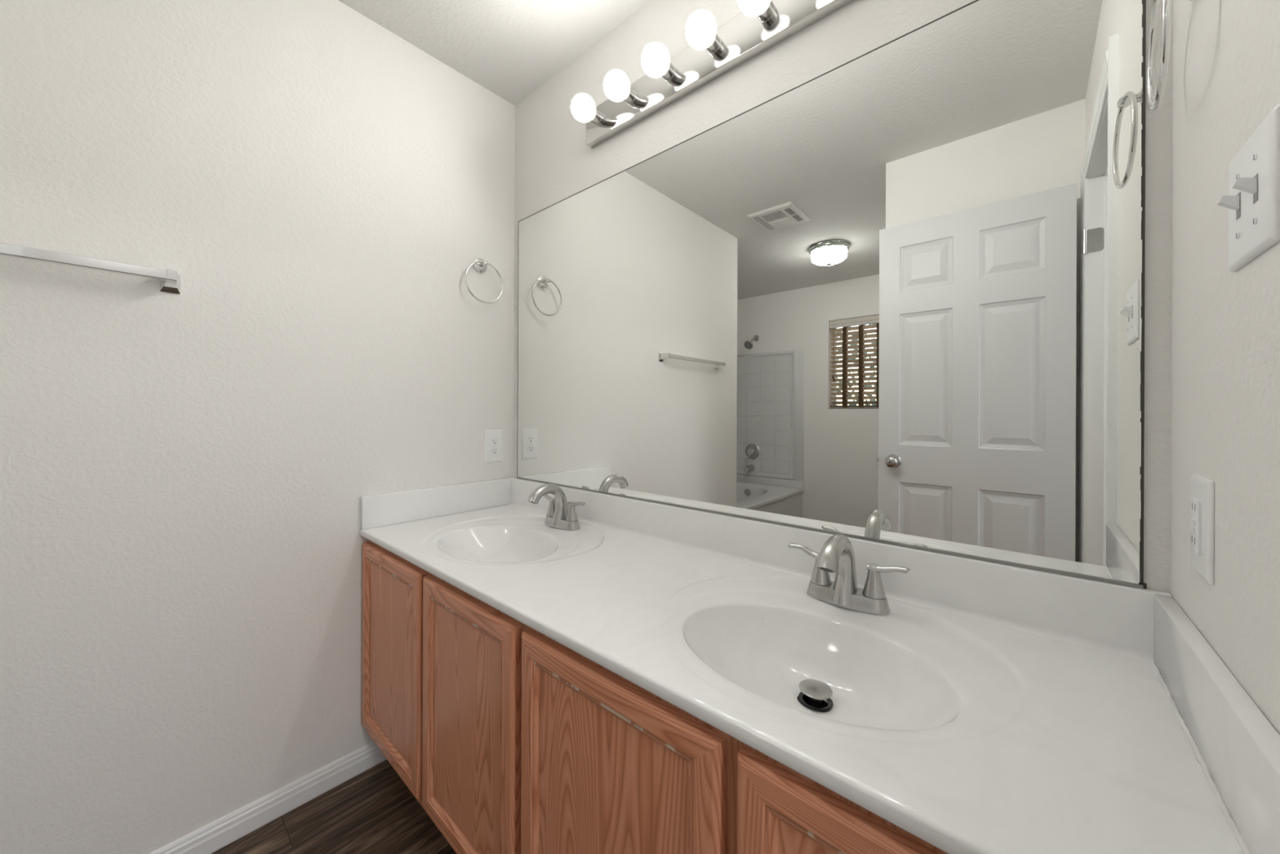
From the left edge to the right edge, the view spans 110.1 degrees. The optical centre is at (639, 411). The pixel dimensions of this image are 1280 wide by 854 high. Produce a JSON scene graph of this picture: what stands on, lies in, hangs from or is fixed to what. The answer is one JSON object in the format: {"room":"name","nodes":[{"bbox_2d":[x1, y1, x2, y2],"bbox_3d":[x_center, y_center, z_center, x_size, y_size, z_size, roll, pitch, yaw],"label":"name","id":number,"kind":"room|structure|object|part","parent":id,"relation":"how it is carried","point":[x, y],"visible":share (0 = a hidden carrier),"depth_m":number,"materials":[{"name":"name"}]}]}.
{"room":"bathroom","nodes":[
{"label":"bathroom","id":0,"kind":"room"},
{"bbox_2d":[0,0,515,853],"bbox_3d":[-1.189,-0.062,1.188,0.100,2.440,1.897,0,0,41],"label":"wall","id":1,"kind":"structure","parent":0,"point":[184,476],"depth_m":1.17,"materials":[{"name":"white paint"}]},
{"bbox_2d":[0,242,180,293],"bbox_3d":[-1.357,-0.324,0.868,0.066,0.049,0.651,0,0,41],"label":"towel bar","id":2,"kind":"object","parent":1,"relation":"attached to","point":[170,281],"visible":1,"depth_m":0.99,"materials":[{"name":"silver metal"}]},
{"bbox_2d":[148,741,386,853],"bbox_3d":[-1.152,1.121,1.150,0.014,0.073,1.896,0,0,41],"label":"baseboard","id":3,"kind":"structure","parent":1,"relation":"attached to","point":[212,837],"depth_m":1.27,"materials":[{"name":"white wood"}]},
{"bbox_2d":[464,257,502,303],"bbox_3d":[-0.611,-0.511,1.737,0.045,0.181,0.161,0,0,41],"label":"towel ring","id":4,"kind":"object","parent":1,"relation":"attached to","point":[479,264],"visible":1,"depth_m":1.73,"materials":[{"name":"silver metal"}]},
{"bbox_3d":[-0.604,-0.573,1.732,0.030,0.021,0.021,0,0,41],"label":"post","id":5,"kind":"part","parent":4,"relation":"part of","materials":[{"name":"silver metal"}]},
{"bbox_2d":[484,429,502,462],"bbox_3d":[-0.586,0.137,1.796,0.008,0.129,0.080,0,0,41],"label":"wall outlet","id":6,"kind":"object","parent":1,"relation":"attached to","point":[493,449],"visible":1,"depth_m":1.79,"materials":[{"name":"white plastic"}]},
{"bbox_2d":[490,447,497,454],"bbox_3d":[-0.585,0.156,1.795,0.003,0.027,0.033,0,0,41],"label":"receptacle","id":7,"kind":"object","parent":6,"relation":"attached to","point":[494,451],"depth_m":1.79,"materials":[{"name":"white plastic"}]},
{"bbox_2d":[490,437,497,444],"bbox_3d":[-0.584,0.117,1.795,0.003,0.027,0.033,0,0,41],"label":"receptacle","id":8,"kind":"object","parent":6,"relation":"attached to","point":[494,441],"depth_m":1.79,"materials":[{"name":"white plastic"}]},
{"bbox_2d":[210,759,456,853],"bbox_3d":[0.072,1.203,-0.320,6.591,0.080,4.900,0,0,41],"label":"floor","id":9,"kind":"structure","parent":0,"point":[374,811],"depth_m":1.25,"materials":[{"name":"brown wood"}]},
{"bbox_2d":[361,539,524,853],"bbox_3d":[-0.387,0.782,1.364,0.876,0.758,0.562,0,0,41],"label":"vanity cabinet","id":10,"kind":"object","parent":9,"relation":"on","point":[442,665],"visible":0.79,"depth_m":1.07,"materials":[{"name":"brown wood"}]},
{"bbox_3d":[-0.726,0.714,1.304,0.330,0.486,0.008,0,0,41],"label":"door panel","id":11,"kind":"part","parent":10,"relation":"part of","materials":[{"name":"brown wood"}]},
{"bbox_3d":[-0.728,0.714,1.302,0.430,0.586,0.020,0,0,41],"label":"door","id":12,"kind":"part","parent":10,"relation":"part of","materials":[{"name":"brown wood"}]},
{"bbox_3d":[-0.396,0.715,1.015,0.309,0.486,0.008,0,0,41],"label":"door panel","id":13,"kind":"part","parent":10,"relation":"part of","materials":[{"name":"brown wood"}]},
{"bbox_3d":[-0.397,0.715,1.013,0.409,0.586,0.020,0,0,41],"label":"door","id":14,"kind":"part","parent":10,"relation":"part of","materials":[{"name":"brown wood"}]},
{"bbox_2d":[520,624,947,853],"bbox_3d":[0.286,0.785,0.776,0.908,0.758,0.562,0,0,41],"label":"vanity cabinet","id":15,"kind":"object","parent":9,"relation":"on","point":[609,765],"visible":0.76,"depth_m":0.66,"materials":[{"name":"brown wood"}]},
{"bbox_3d":[-0.058,0.716,0.720,0.337,0.486,0.008,0,0,41],"label":"door panel","id":16,"kind":"part","parent":15,"relation":"part of","materials":[{"name":"brown wood"}]},
{"bbox_3d":[-0.060,0.716,0.719,0.437,0.586,0.020,0,0,41],"label":"door","id":17,"kind":"part","parent":15,"relation":"part of","materials":[{"name":"brown wood"}]},
{"bbox_3d":[0.284,0.718,0.421,0.324,0.486,0.008,0,0,41],"label":"door panel","id":18,"kind":"part","parent":15,"relation":"part of","materials":[{"name":"brown wood"}]},
{"bbox_2d":[360,477,1279,853],"bbox_3d":[-0.043,0.396,1.065,1.789,0.241,0.567,0,0,41],"label":"countertop","id":19,"kind":"structure","parent":15,"relation":"on","point":[994,708],"depth_m":0.70,"materials":[{"name":"stone"}]},
{"bbox_2d":[419,514,607,565],"bbox_3d":[-0.386,0.447,1.371,0.586,0.135,0.516,0,0,41],"label":"sink basin","id":20,"kind":"object","parent":19,"relation":"in","point":[491,540],"depth_m":1.42,"materials":[{"name":"white ceramic"}]},
{"bbox_2d":[527,484,585,530],"bbox_3d":[-0.279,0.309,1.499,0.182,0.147,0.178,0,0,-10],"label":"faucet","id":21,"kind":"object","parent":19,"relation":"on","point":[559,515],"visible":1,"depth_m":1.47,"materials":[{"name":"silver metal"}]},
{"bbox_3d":[-0.298,0.309,1.462,0.051,0.147,0.158,0,0,41],"label":"spout","id":22,"kind":"part","parent":21,"relation":"part of","materials":[{"name":"silver metal"}]},
{"bbox_3d":[-0.318,0.319,1.551,0.087,0.071,0.041,0,0,41],"label":"handle","id":23,"kind":"part","parent":21,"relation":"part of","materials":[{"name":"silver metal"}]},
{"bbox_3d":[-0.209,0.322,1.456,0.082,0.066,0.041,0,0,41],"label":"handle","id":24,"kind":"part","parent":21,"relation":"part of","materials":[{"name":"silver metal"}]},
{"bbox_2d":[653,573,1035,749],"bbox_3d":[0.296,0.450,0.776,0.586,0.135,0.516,0,0,41],"label":"sink basin","id":25,"kind":"object","parent":19,"relation":"in","point":[925,673],"depth_m":0.75,"materials":[{"name":"white ceramic"}]},
{"bbox_2d":[788,533,910,615],"bbox_3d":[0.403,0.312,0.903,0.182,0.147,0.178,0,0,-10],"label":"faucet","id":26,"kind":"object","parent":19,"relation":"on","point":[837,555],"visible":1,"depth_m":0.87,"materials":[{"name":"silver metal"}]},
{"bbox_3d":[0.364,0.322,0.956,0.087,0.071,0.041,0,0,41],"label":"handle","id":27,"kind":"part","parent":26,"relation":"part of","materials":[{"name":"silver metal"}]},
{"bbox_3d":[0.384,0.311,0.867,0.051,0.147,0.158,0,0,41],"label":"spout","id":28,"kind":"part","parent":26,"relation":"part of","materials":[{"name":"silver metal"}]},
{"bbox_3d":[0.473,0.325,0.861,0.082,0.066,0.041,0,0,41],"label":"handle","id":29,"kind":"part","parent":26,"relation":"part of","materials":[{"name":"silver metal"}]},
{"bbox_3d":[0.282,0.718,0.420,0.424,0.586,0.020,0,0,41],"label":"door","id":30,"kind":"part","parent":15,"relation":"part of","materials":[{"name":"brown wood"}]},
{"bbox_2d":[337,0,648,105],"bbox_3d":[0.083,-1.317,-0.320,6.591,0.080,4.900,0,0,41],"label":"ceiling","id":31,"kind":"structure","parent":0,"point":[510,48],"depth_m":1.50,"materials":[{"name":"white paint"}]},
{"bbox_2d":[513,0,1173,593],"bbox_3d":[0.185,-0.056,1.312,2.006,2.440,0.100,0,0,41],"label":"wall","id":32,"kind":"structure","parent":0,"point":[554,162],"depth_m":1.14,"materials":[{"name":"white paint"}]},
{"bbox_2d":[570,0,854,148],"bbox_3d":[0.120,-0.969,1.208,0.892,0.109,0.147,0,0,41],"label":"vanity light","id":33,"kind":"object","parent":32,"relation":"attached to","point":[712,52],"visible":1,"depth_m":1.20,"materials":[{"name":"grey"}]},
{"bbox_3d":[-0.181,-0.968,1.424,0.079,0.079,0.078,0,0,41],"label":"bulb","id":34,"kind":"part","parent":33,"relation":"part of","materials":[{"name":"white glass"}]},
{"bbox_2d":[590,108,605,127],"bbox_3d":[-0.142,-0.968,1.468,0.041,0.041,0.042,0,0,41],"label":"socket","id":35,"kind":"object","parent":33,"relation":"attached to","point":[598,119],"depth_m":1.46,"materials":[{"name":"silver metal"}]},
{"bbox_3d":[-0.069,-0.968,1.327,0.079,0.079,0.078,0,0,41],"label":"bulb","id":36,"kind":"part","parent":33,"relation":"part of","materials":[{"name":"white glass"}]},
{"bbox_2d":[623,87,639,106],"bbox_3d":[-0.031,-0.967,1.371,0.041,0.041,0.042,0,0,41],"label":"socket","id":37,"kind":"object","parent":33,"relation":"attached to","point":[632,100],"depth_m":1.37,"materials":[{"name":"silver metal"}]},
{"bbox_3d":[0.043,-0.967,1.229,0.079,0.079,0.078,0,0,41],"label":"bulb","id":38,"kind":"part","parent":33,"relation":"part of","materials":[{"name":"white glass"}]},
{"bbox_2d":[661,62,678,84],"bbox_3d":[0.081,-0.967,1.273,0.041,0.041,0.042,0,0,41],"label":"socket","id":39,"kind":"object","parent":33,"relation":"attached to","point":[671,75],"depth_m":1.27,"materials":[{"name":"silver metal"}]},
{"bbox_3d":[0.154,-0.967,1.132,0.079,0.079,0.078,0,0,41],"label":"bulb","id":40,"kind":"part","parent":33,"relation":"part of","materials":[{"name":"white glass"}]},
{"bbox_2d":[705,33,724,57],"bbox_3d":[0.192,-0.966,1.175,0.041,0.041,0.042,0,0,41],"label":"socket","id":41,"kind":"object","parent":33,"relation":"attached to","point":[716,49],"depth_m":1.17,"materials":[{"name":"silver metal"}]},
{"bbox_3d":[0.266,-0.966,1.034,0.079,0.079,0.078,0,0,41],"label":"bulb","id":42,"kind":"part","parent":33,"relation":"part of","materials":[{"name":"white glass"}]},
{"bbox_2d":[756,0,777,26],"bbox_3d":[0.304,-0.966,1.078,0.041,0.041,0.042,0,0,41],"label":"socket","id":43,"kind":"object","parent":33,"relation":"attached to","point":[769,17],"depth_m":1.08,"materials":[{"name":"silver metal"}]},
{"bbox_2d":[516,0,1146,589],"bbox_3d":[0.148,-0.253,1.273,1.730,1.058,0.008,0,0,41],"label":"wall mirror","id":44,"kind":"object","parent":32,"relation":"attached to","point":[895,296],"visible":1,"depth_m":0.94,"materials":[{"name":"clear glass"}]},
{"bbox_2d":[509,477,1172,663],"bbox_3d":[0.134,0.332,1.268,1.789,0.111,0.030,0,0,41],"label":"backsplash","id":45,"kind":"structure","parent":32,"relation":"attached to","point":[1114,619],"depth_m":0.88,"materials":[{"name":"stone"}]},
{"bbox_2d":[1170,0,1279,735],"bbox_3d":[0.371,-0.056,0.088,0.115,2.440,1.500,0,0,41],"label":"wall","id":46,"kind":"structure","parent":0,"point":[1225,323],"depth_m":0.50,"materials":[{"name":"white paint"}]},
{"bbox_2d":[1146,0,1194,110],"bbox_3d":[0.707,-0.506,0.593,0.045,0.181,0.161,0,0,41],"label":"towel ring","id":47,"kind":"object","parent":46,"relation":"attached to","point":[1154,99],"visible":1,"depth_m":0.59,"materials":[{"name":"silver metal"}]},
{"bbox_2d":[1190,474,1213,585],"bbox_3d":[0.699,0.143,0.560,0.010,0.124,0.079,0,0,41],"label":"wall outlet","id":48,"kind":"object","parent":46,"relation":"attached to","point":[1202,495],"visible":1,"depth_m":0.55,"materials":[{"name":"white plastic"}]},
{"bbox_2d":[1190,497,1201,555],"bbox_3d":[0.698,0.143,0.561,0.004,0.067,0.033,0,0,41],"label":"receptacle","id":49,"kind":"object","parent":48,"relation":"attached to","point":[1195,503],"depth_m":0.56,"materials":[{"name":"white plastic"}]},
{"bbox_2d":[1217,104,1279,271],"bbox_3d":[0.589,-0.209,0.438,0.018,0.119,0.118,0,0,41],"label":"light switch","id":50,"kind":"object","parent":46,"relation":"attached to","point":[1252,202],"visible":1,"depth_m":0.42,"materials":[{"name":"white plastic"}]}
]}

